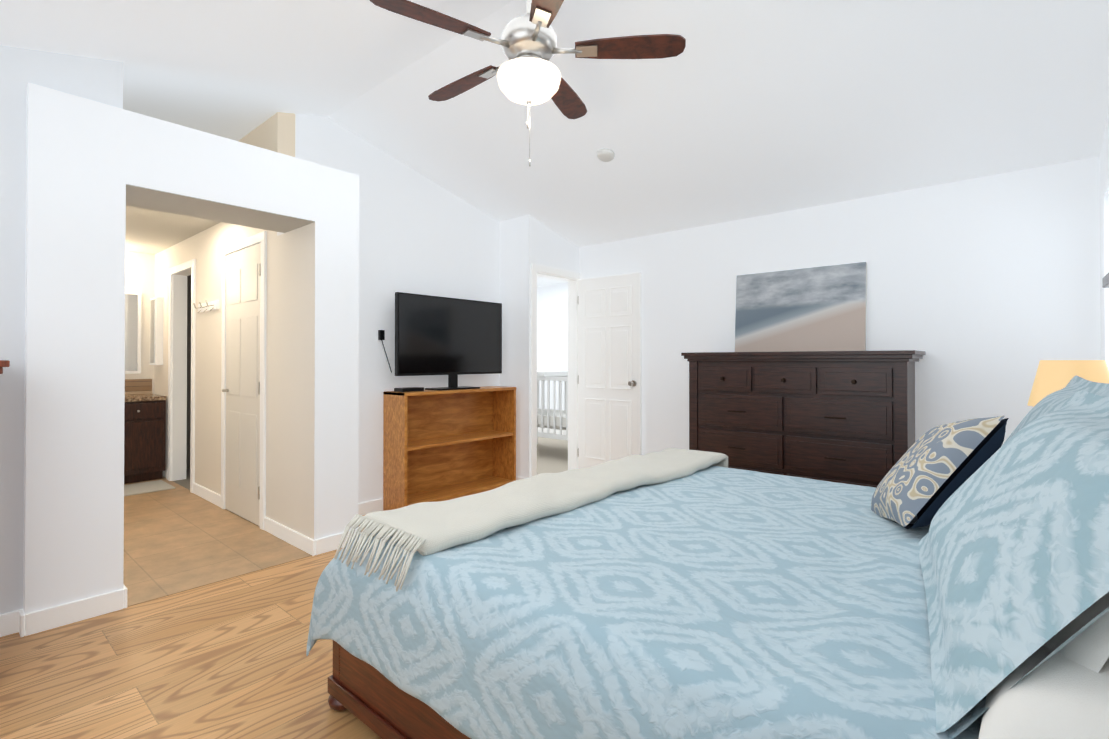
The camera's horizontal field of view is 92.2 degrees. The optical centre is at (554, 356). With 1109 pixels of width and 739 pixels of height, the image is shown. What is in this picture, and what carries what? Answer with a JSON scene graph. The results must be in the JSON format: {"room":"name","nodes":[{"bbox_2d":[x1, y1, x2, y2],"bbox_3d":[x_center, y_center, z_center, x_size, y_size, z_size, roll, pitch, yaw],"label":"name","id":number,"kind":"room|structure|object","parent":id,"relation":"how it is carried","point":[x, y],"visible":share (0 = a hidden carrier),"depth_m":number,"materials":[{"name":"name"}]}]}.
{"room":"bedroom","nodes":[
{"label":"bedroom","id":0,"kind":"room"},
{"bbox_2d":[0,45,122,614],"bbox_3d":[-2.706,-0.359,2.079,0.120,3.150,1.590,0,-1,41],"label":"wall","id":1,"kind":"structure","parent":0,"point":[97,80],"depth_m":2.36,"materials":[{"name":"white paint"}]},
{"bbox_2d":[125,251,154,393],"bbox_3d":[-4.674,-0.334,5.451,0.150,3.150,1.170,0,-1,41],"label":"wall","id":2,"kind":"structure","parent":0,"point":[139,272],"depth_m":5.68,"materials":[{"name":"white paint"}]},
{"bbox_2d":[125,291,140,373],"bbox_3d":[-4.606,-0.250,5.390,0.022,0.860,0.690,0,-1,41],"label":"bathroom mirror","id":3,"kind":"object","parent":2,"relation":"attached to","point":[132,332],"depth_m":5.59,"materials":[{"name":"white mirror"}]},
{"bbox_2d":[125,206,219,253],"bbox_3d":[-3.578,-1.146,4.507,3.850,0.080,0.930,0,-1,41],"label":"ceiling","id":4,"kind":"structure","parent":0,"point":[150,232],"depth_m":4.62,"materials":[{"name":"beige paint"}]},
{"bbox_2d":[186,275,190,468],"bbox_3d":[-3.282,0.017,5.566,1.700,2.450,0.830,0,-1,41],"label":"wall","id":5,"kind":"structure","parent":0,"point":[188,366],"depth_m":5.91,"materials":[{"name":"grey paint"}]},
{"bbox_2d":[23,83,358,613],"bbox_3d":[-2.015,0.013,3.111,0.570,2.420,1.560,0,-1,41],"label":"wall","id":6,"kind":"structure","parent":0,"point":[94,169],"depth_m":2.54,"materials":[{"name":"white paint"}]},
{"bbox_2d":[104,584,127,610],"bbox_3d":[-3.288,1.180,3.630,3.214,0.095,0.018,0,-1,41],"label":"baseboard","id":7,"kind":"structure","parent":6,"relation":"attached to","point":[118,598],"depth_m":2.56,"materials":[{"name":"white wood"}]},
{"bbox_2d":[0,510,383,738],"bbox_3d":[-0.171,1.279,2.451,4.450,0.120,5.490,0,-1,41],"label":"floor","id":8,"kind":"structure","parent":0,"point":[227,659],"depth_m":2.06,"materials":[{"name":"brown wood"}]},
{"bbox_2d":[0,360,9,373],"bbox_3d":[-2.492,0.614,1.781,0.548,1.200,0.906,0,-1,41],"label":"chest","id":9,"kind":"object","parent":8,"relation":"on","point":[4,363],"visible":1,"depth_m":1.94,"materials":[{"name":"brown wood"}]},
{"bbox_2d":[332,529,360,542],"bbox_3d":[-1.484,1.180,3.682,0.554,0.095,0.018,0,-1,41],"label":"baseboard","id":10,"kind":"structure","parent":8,"relation":"on","point":[337,536],"depth_m":3.40,"materials":[{"name":"white wood"}]},
{"bbox_2d":[383,386,515,510],"bbox_3d":[-0.862,0.760,4.621,0.305,0.950,1.200,0,-1,41],"label":"bookcase","id":11,"kind":"object","parent":8,"relation":"on","point":[442,445],"visible":0.88,"depth_m":4.67,"materials":[{"name":"brown wood"}]},
{"bbox_2d":[378,292,501,391],"bbox_3d":[-0.919,-0.108,4.611,0.261,0.784,1.180,0,-1,41],"label":"tv","id":12,"kind":"object","parent":11,"relation":"on","point":[452,338],"visible":0.98,"depth_m":4.53,"materials":[{"name":"black plastic"}]},
{"bbox_2d":[306,272,1108,738],"bbox_3d":[0.669,0.457,1.916,2.224,1.515,2.108,0,-1,41],"label":"bed","id":13,"kind":"object","parent":8,"relation":"on","point":[946,580],"visible":1,"depth_m":1.26,"materials":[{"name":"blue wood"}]},
{"bbox_2d":[360,448,727,555],"bbox_3d":[0.159,0.685,2.425,0.489,0.313,2.006,0,-1,41],"label":"throw","id":14,"kind":"object","parent":13,"relation":"on","point":[516,511],"depth_m":1.99,"materials":[{"name":"beige fabric"}]},
{"bbox_2d":[306,465,982,738],"bbox_3d":[0.615,0.824,1.955,2.091,0.510,2.102,0,-1,41],"label":"quilt","id":15,"kind":"object","parent":13,"relation":"on","point":[687,601],"depth_m":1.34,"materials":[{"name":"blue fabric"}]},
{"bbox_2d":[978,645,1108,738],"bbox_3d":[0.941,0.505,0.892,0.338,0.177,0.800,0,-1,41],"label":"pillow","id":16,"kind":"object","parent":13,"relation":"on","point":[1025,691],"depth_m":0.74,"materials":[{"name":"white fabric"}]},
{"bbox_2d":[1044,592,1108,672],"bbox_3d":[1.018,0.343,1.012,0.276,0.425,0.812,0,-1,41],"label":"pillow","id":17,"kind":"object","parent":13,"relation":"on","point":[1076,624],"depth_m":0.76,"materials":[{"name":"white fabric"}]},
{"bbox_2d":[681,350,925,487],"bbox_3d":[1.755,0.600,3.916,1.550,1.260,0.498,0,-1,41],"label":"dresser","id":18,"kind":"object","parent":8,"relation":"on","point":[846,417],"visible":0.62,"depth_m":3.65,"materials":[{"name":"brown wood"}]},
{"bbox_2d":[735,262,866,351],"bbox_3d":[1.864,-0.351,4.114,0.945,0.640,0.033,0,-5,41],"label":"canvas art","id":19,"kind":"object","parent":18,"relation":"on","point":[823,308],"visible":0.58,"depth_m":4.07,"materials":[{"name":"multicoloured"}]},
{"bbox_3d":[2.160,0.888,2.346,0.515,0.660,0.520,0,-1,41],"label":"nightstand","id":20,"kind":"object","parent":8,"relation":"on","visible":0},
{"bbox_2d":[1027,360,1108,406],"bbox_3d":[2.309,0.287,2.381,0.300,0.540,0.300,0,-1,41],"label":"table lamp","id":21,"kind":"object","parent":20,"relation":"on","point":[1051,376],"visible":0.31,"depth_m":2.33,"materials":[{"name":"yellow fabric"}]},
{"bbox_2d":[123,468,311,606],"bbox_3d":[-3.136,1.293,4.656,4.300,0.123,2.000,0,-1,41],"label":"floor","id":22,"kind":"structure","parent":0,"point":[180,537],"depth_m":3.45,"materials":[{"name":"beige tile"}]},
{"bbox_2d":[124,379,166,483],"bbox_3d":[-4.394,0.739,5.201,0.580,1.000,0.890,0,-1,41],"label":"vanity cabinet","id":23,"kind":"object","parent":22,"relation":"on","point":[144,433],"visible":0.38,"depth_m":5.25,"materials":[{"name":"brown wood"}]},
{"bbox_2d":[124,480,174,495],"bbox_3d":[-3.941,1.226,4.850,0.470,0.014,0.720,0,-1,41],"label":"bath mat","id":24,"kind":"object","parent":22,"relation":"on","point":[145,487],"visible":0.52,"depth_m":4.96,"materials":[{"name":"white fabric"}]},
{"bbox_2d":[154,112,314,539],"bbox_3d":[-3.066,-0.339,4.751,4.298,3.150,0.122,0,-1,41],"label":"wall","id":25,"kind":"structure","parent":0,"point":[290,393],"depth_m":3.70,"materials":[{"name":"beige paint"}]},
{"bbox_2d":[150,297,162,364],"bbox_3d":[-4.163,-0.258,5.581,0.250,0.700,0.061,0,-1,41],"label":"bathroom mirror","id":26,"kind":"object","parent":25,"relation":"attached to","point":[156,303],"depth_m":5.51,"materials":[{"name":"white mirror"}]},
{"bbox_2d":[168,259,195,492],"bbox_3d":[-3.555,0.180,5.081,0.790,2.115,0.020,0,-1,41],"label":"door frame","id":27,"kind":"structure","parent":25,"relation":"attached to","point":[177,396],"depth_m":5.31,"materials":[{"name":"white wood"}]},
{"bbox_2d":[193,300,218,312],"bbox_3d":[-2.986,-0.418,4.551,0.480,0.090,0.080,0,-1,41],"label":"hook rack","id":28,"kind":"object","parent":25,"relation":"attached to","point":[208,306],"visible":1,"depth_m":4.53,"materials":[{"name":"white"}]},
{"bbox_2d":[193,483,220,506],"bbox_3d":[-2.976,1.187,4.574,0.738,0.095,0.014,0,-1,41],"label":"baseboard","id":29,"kind":"structure","parent":25,"relation":"attached to","point":[199,490],"depth_m":4.55,"materials":[{"name":"white wood"}]},
{"bbox_2d":[222,243,260,526],"bbox_3d":[-2.383,0.205,4.044,0.730,2.050,0.050,0,-1,41],"label":"hall door","id":30,"kind":"structure","parent":25,"relation":"in","point":[242,389],"depth_m":4.04,"materials":[{"name":"painted wood"},{"name":"metal"}]},
{"bbox_2d":[221,231,266,529],"bbox_3d":[-2.373,0.173,4.057,0.860,2.115,0.018,0,-1,41],"label":"door frame","id":31,"kind":"structure","parent":25,"relation":"attached to","point":[261,237],"depth_m":3.80,"materials":[{"name":"white wood"}]},
{"bbox_2d":[264,517,319,555],"bbox_3d":[-1.760,1.179,3.520,0.758,0.095,0.016,0,-1,41],"label":"baseboard","id":32,"kind":"structure","parent":25,"relation":"attached to","point":[310,546],"depth_m":3.45,"materials":[{"name":"white wood"}]},
{"bbox_2d":[295,114,499,503],"bbox_3d":[-1.202,-0.341,4.580,0.120,3.150,2.060,0,-1,41],"label":"wall","id":33,"kind":"structure","parent":0,"point":[420,233],"depth_m":4.34,"materials":[{"name":"white paint"}]},
{"bbox_2d":[358,498,382,514],"bbox_3d":[-1.125,1.187,4.555,0.014,0.095,1.800,0,-1,41],"label":"baseboard","id":34,"kind":"structure","parent":33,"relation":"attached to","point":[364,508],"depth_m":4.18,"materials":[{"name":"white wood"}]},
{"bbox_2d":[499,214,535,477],"bbox_3d":[-0.360,-0.337,5.154,0.400,3.150,0.090,0,-1,41],"label":"wall","id":35,"kind":"structure","parent":0,"point":[517,247],"depth_m":5.07,"materials":[{"name":"white paint"}]},
{"bbox_2d":[537,437,567,474],"bbox_3d":[-0.630,1.310,6.916,3.129,0.124,3.500,0,-1,41],"label":"floor","id":36,"kind":"structure","parent":0,"point":[552,455],"depth_m":6.70,"materials":[{"name":"beige"}]},
{"bbox_2d":[537,370,567,443],"bbox_3d":[-0.001,0.721,6.905,1.360,1.060,0.760,0,-1,41],"label":"crib","id":37,"kind":"object","parent":36,"relation":"on","point":[548,418],"visible":0.33,"depth_m":6.54,"materials":[{"name":"white wood"}]},
{"bbox_2d":[537,283,567,409],"bbox_3d":[0.491,-0.039,8.204,3.110,2.600,0.100,0,-1,41],"label":"wall","id":38,"kind":"structure","parent":0,"point":[552,326],"depth_m":8.58,"materials":[{"name":"white paint"}]},
{"bbox_2d":[538,427,565,434],"bbox_3d":[0.401,1.213,8.198,3.010,0.095,0.014,0,-1,41],"label":"baseboard","id":39,"kind":"structure","parent":38,"relation":"attached to","point":[539,429],"depth_m":8.58,"materials":[{"name":"white wood"}]},
{"bbox_2d":[537,276,567,285],"bbox_3d":[-0.712,-1.218,7.007,3.110,0.100,3.500,0,-1,41],"label":"ceiling","id":40,"kind":"structure","parent":0,"point":[542,281],"depth_m":8.28,"materials":[{"name":"white paint"}]},
{"bbox_2d":[0,0,1108,247],"bbox_3d":[-0.673,-1.488,2.907,5.780,0.880,5.590,0,-1,41],"label":"ceiling","id":41,"kind":"structure","parent":0,"point":[742,108],"depth_m":3.03,"materials":[{"name":"white paint"}]},
{"bbox_2d":[369,0,685,166],"bbox_3d":[-0.153,-1.280,2.351,1.233,0.896,1.284,0,-1,41],"label":"ceiling fan","id":42,"kind":"object","parent":41,"relation":"hanging from","point":[527,73],"visible":1,"depth_m":2.25,"materials":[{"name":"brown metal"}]},
{"bbox_2d":[597,148,614,161],"bbox_3d":[0.366,-1.437,3.832,0.130,0.038,0.130,0,-15,41],"label":"smoke detector","id":43,"kind":"object","parent":41,"relation":"attached to","point":[605,155],"visible":0.98,"depth_m":3.80,"materials":[{"name":"white plastic"}]},
{"bbox_2d":[536,219,578,278],"bbox_3d":[0.034,-0.335,5.395,0.120,3.150,0.790,0,-1,41],"label":"wall","id":44,"kind":"structure","parent":0,"point":[554,249],"depth_m":5.27,"materials":[{"name":"white paint"}]},
{"bbox_2d":[531,264,580,476],"bbox_3d":[-0.020,0.187,5.315,0.139,2.105,0.734,0,-1,41],"label":"door frame","id":45,"kind":"structure","parent":44,"relation":"attached to","point":[536,270],"depth_m":5.53,"materials":[{"name":"white wood"}]},
{"bbox_2d":[579,156,1100,454],"bbox_3d":[1.739,-0.342,4.361,4.049,3.150,0.120,0,-1,41],"label":"wall","id":46,"kind":"structure","parent":0,"point":[983,293],"depth_m":3.59,"materials":[{"name":"white paint"}]},
{"bbox_2d":[578,272,641,468],"bbox_3d":[0.507,0.218,5.248,0.747,2.018,0.110,0,-1,41],"label":"door leaf","id":47,"kind":"structure","parent":46,"relation":"in","point":[610,369],"depth_m":5.24,"materials":[{"name":"white wood"}]},
{"bbox_2d":[1099,113,1108,369],"bbox_3d":[1.466,-0.367,1.046,0.120,3.150,5.490,0,-1,41],"label":"wall","id":48,"kind":"structure","parent":0,"point":[1104,215],"depth_m":2.90,"materials":[{"name":"white paint"}]}
]}

